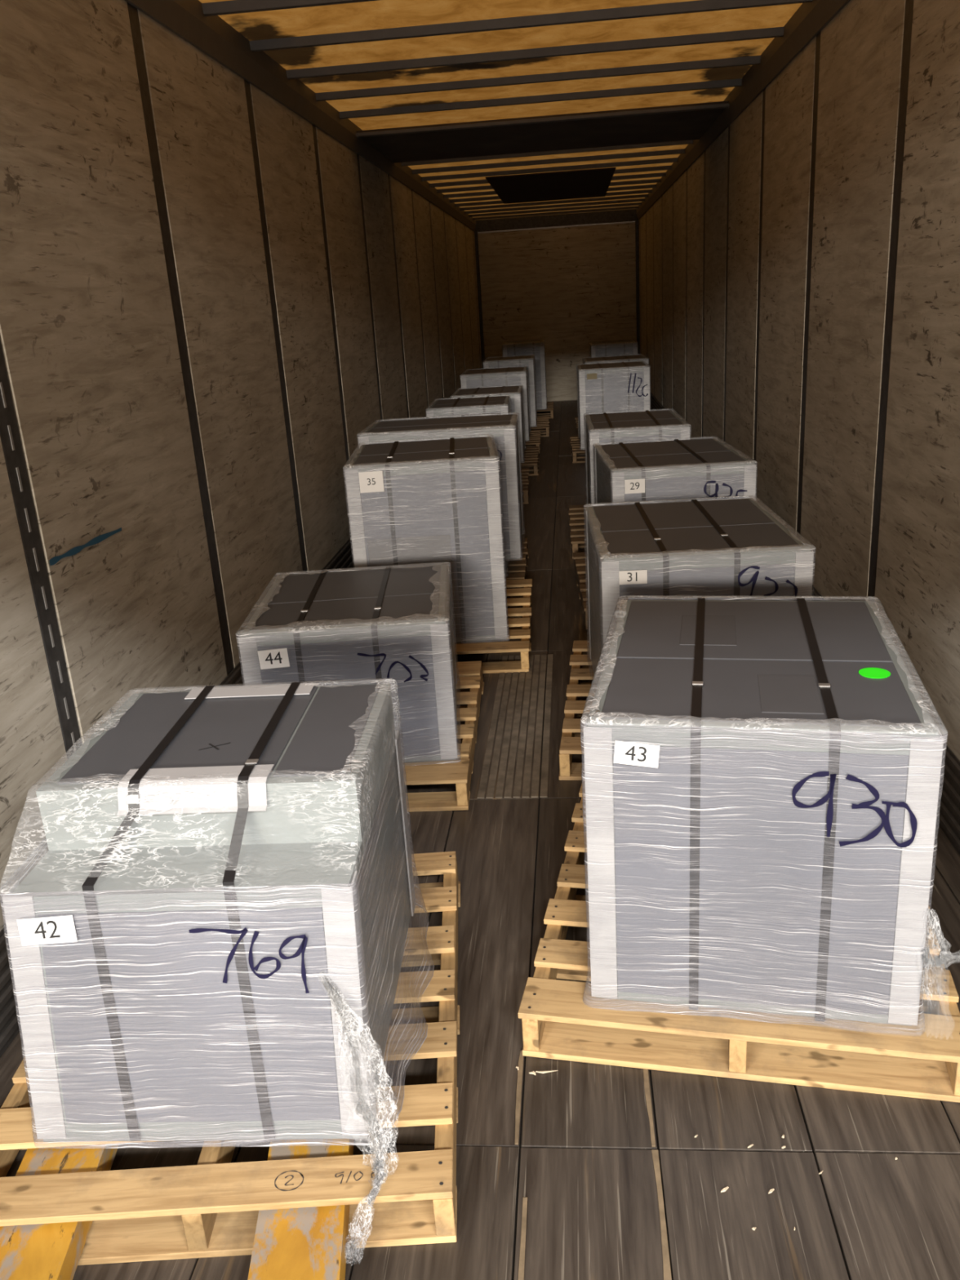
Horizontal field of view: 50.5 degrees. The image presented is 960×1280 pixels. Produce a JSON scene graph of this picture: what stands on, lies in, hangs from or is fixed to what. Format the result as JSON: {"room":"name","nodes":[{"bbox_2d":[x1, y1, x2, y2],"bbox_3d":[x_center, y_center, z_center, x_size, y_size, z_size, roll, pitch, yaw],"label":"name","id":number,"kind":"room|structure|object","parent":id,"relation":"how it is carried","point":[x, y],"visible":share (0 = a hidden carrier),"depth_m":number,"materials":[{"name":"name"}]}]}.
{"room":"cargo space","nodes":[
{"label":"cargo space","id":0,"kind":"room"},
{"bbox_2d":[0,0,482,931],"bbox_3d":[-0.746,-2.327,7.889,0.069,2.850,17.360,-2,19,6],"label":"wall","id":1,"kind":"structure","parent":0,"point":[208,296],"depth_m":3.52,"materials":[{"name":"wood"}]},
{"bbox_2d":[0,537,355,1057],"bbox_3d":[-0.637,-1.145,8.252,0.011,0.270,17.300,-2,19,6],"label":"baseboard","id":2,"kind":"structure","parent":1,"relation":"attached to","point":[10,1027],"depth_m":2.46,"materials":[{"name":"brown wood"}]},
{"bbox_2d":[124,0,475,231],"bbox_3d":[-0.780,-3.570,7.436,0.036,0.155,17.300,-2,19,6],"label":"top rail","id":3,"kind":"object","parent":1,"relation":"attached to","point":[213,36],"depth_m":4.80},
{"bbox_2d":[0,400,959,1279],"bbox_3d":[0.612,-1.034,8.198,2.590,0.063,17.330,-2,19,6],"label":"floor","id":4,"kind":"structure","parent":0,"point":[579,1171],"depth_m":2.08,"materials":[{"name":"brown wood"}]},
{"bbox_2d":[0,1138,354,1279],"bbox_3d":[-0.573,1.011,1.930,0.660,0.200,1.420,-4,19,-3],"label":"forks","id":5,"kind":"object","parent":4,"relation":"on","point":[302,1243],"visible":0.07,"depth_m":1.81,"materials":[{"name":"yellow paint"}]},
{"bbox_2d":[0,851,460,1265],"bbox_3d":[-0.531,0.889,2.416,0.963,0.116,1.203,-4,19,0],"label":"pallet","id":6,"kind":"object","parent":4,"relation":"on","point":[211,1207],"visible":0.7,"depth_m":1.90,"materials":[{"name":"brown wood"}]},
{"bbox_2d":[0,678,434,1253],"bbox_3d":[-0.507,0.613,2.172,0.752,0.768,0.994,-2,19,4],"label":"load","id":7,"kind":"object","parent":6,"relation":"on","point":[206,941],"visible":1,"depth_m":1.96,"materials":[{"name":"grey plastic"}]},
{"bbox_2d":[402,661,484,812],"bbox_3d":[-0.478,0.353,4.004,0.939,0.115,1.175,-2,19,4],"label":"pallet","id":8,"kind":"object","parent":4,"relation":"on","point":[460,773],"visible":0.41,"depth_m":3.53,"materials":[{"name":"brown wood"}]},
{"bbox_2d":[235,562,461,765],"bbox_3d":[-0.450,0.073,3.825,0.722,0.525,0.804,-4,19,0],"label":"load","id":9,"kind":"object","parent":8,"relation":"on","point":[353,627],"visible":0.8,"depth_m":3.46,"materials":[{"name":"grey paint"}]},
{"bbox_2d":[454,578,532,673],"bbox_3d":[-0.211,-0.082,5.251,0.958,0.115,1.209,-2,19,4],"label":"pallet","id":10,"kind":"object","parent":4,"relation":"on","point":[518,620],"visible":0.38,"depth_m":4.81,"materials":[{"name":"brown wood"}]},
{"bbox_2d":[342,434,510,644],"bbox_3d":[-0.244,-0.509,4.991,0.702,0.860,0.813,-4,19,0],"label":"load","id":11,"kind":"object","parent":10,"relation":"on","point":[433,502],"visible":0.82,"depth_m":4.59,"materials":[{"name":"grey paint"}]},
{"bbox_2d":[504,537,528,596],"bbox_3d":[-0.183,-0.447,6.330,0.961,0.115,1.003,-2,19,5],"label":"pallet","id":12,"kind":"object","parent":4,"relation":"on","point":[517,570],"visible":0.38,"depth_m":6.09,"materials":[{"name":"brown wood"}]},
{"bbox_2d":[356,413,525,576],"bbox_3d":[-0.195,-0.853,6.007,0.886,0.860,0.682,-2,19,5],"label":"load","id":13,"kind":"object","parent":12,"relation":"on","point":[504,429],"visible":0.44,"depth_m":5.67,"materials":[{"name":"grey paint"}]},
{"bbox_2d":[520,467,528,504],"bbox_3d":[-0.045,-1.347,8.986,0.962,0.115,1.155,-2,19,4],"label":"pallet","id":14,"kind":"object","parent":4,"relation":"on","point":[525,471],"visible":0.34,"depth_m":8.73,"materials":[{"name":"brown wood"}]},
{"bbox_2d":[425,394,511,417],"bbox_3d":[-0.066,-1.721,8.827,0.692,0.696,0.881,-2,19,4],"label":"load","id":15,"kind":"object","parent":14,"relation":"on","point":[500,405],"visible":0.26,"depth_m":8.36,"materials":[{"name":"grey paint"}]},
{"bbox_2d":[520,446,539,475],"bbox_3d":[0.116,-1.796,10.291,0.957,0.115,1.151,-2,19,5],"label":"pallet","id":16,"kind":"object","parent":4,"relation":"on","point":[531,458],"visible":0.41,"depth_m":10.04,"materials":[{"name":"brown wood"}]},
{"bbox_2d":[450,384,526,462],"bbox_3d":[0.098,-2.152,10.129,0.682,0.665,0.882,-2,19,5],"label":"load","id":17,"kind":"object","parent":16,"relation":"on","point":[515,393],"visible":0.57,"depth_m":9.79,"materials":[{"name":"grey paint"}]},
{"bbox_2d":[524,429,540,453],"bbox_3d":[0.216,-2.255,11.640,0.958,0.115,1.157,-2,19,5],"label":"pallet","id":18,"kind":"object","parent":4,"relation":"on","point":[535,440],"visible":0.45,"depth_m":11.45,"materials":[{"name":"brown wood"}]},
{"bbox_2d":[459,365,531,441],"bbox_3d":[0.190,-2.667,11.504,0.732,0.755,0.883,-2,19,5],"label":"load","id":19,"kind":"object","parent":18,"relation":"on","point":[504,376],"visible":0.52,"depth_m":11.02,"materials":[{"name":"grey paint"}]},
{"bbox_2d":[529,416,549,436],"bbox_3d":[0.402,-2.692,12.908,0.959,0.115,1.151,-2,19,5],"label":"pallet","id":20,"kind":"object","parent":4,"relation":"on","point":[543,422],"visible":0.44,"depth_m":12.64,"materials":[{"name":"brown wood"}]},
{"bbox_2d":[483,355,537,426],"bbox_3d":[0.388,-3.107,12.688,0.620,0.810,0.832,-2,19,5],"label":"load","id":21,"kind":"object","parent":20,"relation":"on","point":[502,362],"visible":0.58,"depth_m":12.25,"materials":[{"name":"grey paint"}]},
{"bbox_2d":[536,401,553,418],"bbox_3d":[0.608,-3.306,14.695,0.912,0.115,1.152,-2,19,5],"label":"pallet","id":22,"kind":"object","parent":4,"relation":"on","point":[549,409],"visible":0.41,"depth_m":14.43,"materials":[{"name":"brown wood"}]},
{"bbox_2d":[502,339,547,409],"bbox_3d":[0.644,-3.772,14.453,0.592,0.916,0.832,-2,19,5],"label":"load","id":23,"kind":"object","parent":22,"relation":"on","point":[535,348],"visible":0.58,"depth_m":14.00,"materials":[{"name":"grey paint"}]},
{"bbox_2d":[535,1070,558,1073],"bbox_3d":[0.148,0.958,2.256,0.052,0.004,0.006,-3,19,1],"label":"wood splinter","id":24,"kind":"object","parent":4,"relation":"on","point":[540,1072],"visible":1,"depth_m":2.26,"materials":[{"name":"beige wood"}]},
{"bbox_2d":[574,417,578,435],"bbox_3d":[1.663,-2.644,12.525,0.960,0.115,1.204,-2,19,5],"label":"pallet","id":25,"kind":"object","parent":4,"relation":"on","point":[575,418],"visible":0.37,"depth_m":12.55,"materials":[{"name":"brown wood"}]},
{"bbox_2d":[582,353,648,364],"bbox_3d":[1.635,-3.032,12.315,0.751,0.755,0.881,-2,19,5],"label":"load","id":26,"kind":"object","parent":25,"relation":"on","point":[596,360],"visible":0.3,"depth_m":12.01,"materials":[{"name":"grey paint"}]},
{"bbox_2d":[568,504,586,559],"bbox_3d":[1.106,-0.789,7.106,0.960,0.115,1.205,-2,19,5],"label":"pallet","id":27,"kind":"object","parent":4,"relation":"on","point":[578,538],"visible":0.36,"depth_m":6.96,"materials":[{"name":"brown wood"}]},
{"bbox_2d":[583,408,691,507],"bbox_3d":[1.058,-1.171,6.977,0.653,0.696,0.981,-2,19,5],"label":"load","id":28,"kind":"object","parent":27,"relation":"on","point":[664,424],"visible":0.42,"depth_m":6.55,"materials":[{"name":"grey paint"}]},
{"bbox_2d":[559,640,596,780],"bbox_3d":[0.827,0.244,4.083,0.962,0.115,1.205,-1,19,8],"label":"pallet","id":29,"kind":"object","parent":4,"relation":"on","point":[571,744],"visible":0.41,"depth_m":3.92,"materials":[{"name":"brown wood"}]},
{"bbox_2d":[583,495,815,693],"bbox_3d":[0.791,-0.118,3.908,0.723,0.685,0.933,-3,19,3],"label":"load","id":30,"kind":"object","parent":29,"relation":"on","point":[725,548],"visible":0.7,"depth_m":3.46,"materials":[{"name":"grey paint"}]},
{"bbox_2d":[569,435,586,462],"bbox_3d":[1.446,-2.056,10.814,0.962,0.115,1.203,-2,19,5],"label":"pallet","id":31,"kind":"object","parent":4,"relation":"on","point":[575,446],"visible":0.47,"depth_m":10.56,"materials":[{"name":"brown wood"}]},
{"bbox_2d":[576,360,650,449],"bbox_3d":[1.383,-2.468,10.620,0.723,0.795,0.883,-2,19,5],"label":"load","id":32,"kind":"object","parent":31,"relation":"on","point":[611,387],"visible":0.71,"depth_m":10.17,"materials":[{"name":"grey paint"}]},
{"bbox_2d":[573,551,588,630],"bbox_3d":[1.031,-0.318,5.717,0.958,0.115,1.203,-3,19,3],"label":"pallet","id":33,"kind":"object","parent":4,"relation":"on","point":[580,571],"visible":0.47,"depth_m":5.75,"materials":[{"name":"brown wood"}]},
{"bbox_2d":[592,435,757,506],"bbox_3d":[1.032,-0.693,5.572,0.732,0.686,0.982,-3,19,2],"label":"load","id":34,"kind":"object","parent":33,"relation":"on","point":[680,470],"visible":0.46,"depth_m":5.07,"materials":[{"name":"grey paint"}]},
{"bbox_2d":[720,1186,728,1192],"bbox_3d":[0.466,1.045,1.935,0.021,0.004,0.006,-12,20,-24],"label":"wood splinter","id":35,"kind":"object","parent":4,"relation":"on","point":[726,1188],"visible":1,"depth_m":1.93,"materials":[{"name":"beige wood"}]},
{"bbox_2d":[517,775,959,1102],"bbox_3d":[0.683,0.704,2.739,0.959,0.116,1.201,1,19,13],"label":"pallet","id":36,"kind":"object","parent":4,"relation":"on","point":[860,1056],"visible":0.52,"depth_m":2.24,"materials":[{"name":"brown wood"}]},
{"bbox_2d":[580,595,947,1032],"bbox_3d":[0.701,0.346,2.505,0.816,0.709,0.974,1,19,13],"label":"load","id":37,"kind":"object","parent":36,"relation":"on","point":[762,778],"visible":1,"depth_m":2.13,"materials":[{"name":"grey paint"}]},
{"bbox_3d":[1.958,-3.451,14.871,0.912,0.115,1.205,-2,19,5],"label":"pallet","id":38,"kind":"object","parent":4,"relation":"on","visible":0},
{"bbox_2d":[588,339,638,357],"bbox_3d":[1.915,-3.865,14.630,0.661,0.826,0.832,-2,19,5],"label":"load","id":39,"kind":"object","parent":38,"relation":"on","point":[619,348],"visible":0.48,"depth_m":14.15,"materials":[{"name":"grey paint"}]},
{"bbox_3d":[-0.188,-0.824,7.455,0.958,0.115,1.007,-2,19,5],"label":"pallet","id":40,"kind":"object","parent":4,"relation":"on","visible":0},
{"bbox_2d":[386,413,497,421],"bbox_3d":[-0.259,-1.183,7.199,0.831,0.736,0.631,-2,19,5],"label":"load","id":41,"kind":"object","parent":40,"relation":"on","point":[487,414],"visible":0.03,"depth_m":7.35,"materials":[{"name":"grey paint"}]},
{"bbox_2d":[199,0,812,220],"bbox_3d":[0.446,-3.654,7.328,2.600,0.075,17.350,-2,19,6],"label":"ceiling","id":42,"kind":"structure","parent":0,"point":[506,108],"depth_m":5.55,"materials":[{"name":"wood"}]},
{"bbox_2d":[474,208,639,401],"bbox_3d":[1.232,-5.148,15.915,2.620,2.850,0.080,-2,19,6],"label":"wall","id":43,"kind":"structure","parent":0,"point":[567,282],"depth_m":15.77,"materials":[{"name":"wood"}]},
{"bbox_2d":[638,0,959,760],"bbox_3d":[1.804,-2.406,7.642,0.064,2.850,17.360,-2,19,6],"label":"wall","id":44,"kind":"structure","parent":0,"point":[799,281],"depth_m":4.03,"materials":[{"name":"wood"}]},
{"bbox_2d":[635,0,849,219],"bbox_3d":[1.672,-3.647,7.198,0.036,0.155,17.300,-2,19,6],"label":"top rail","id":45,"kind":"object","parent":44,"relation":"attached to","point":[810,19],"depth_m":5.44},
{"bbox_2d":[649,391,959,855],"bbox_3d":[1.839,-1.222,8.011,0.011,0.270,17.300,-2,19,6],"label":"baseboard","id":46,"kind":"structure","parent":44,"relation":"attached to","point":[948,817],"depth_m":3.05,"materials":[{"name":"brown wood"}]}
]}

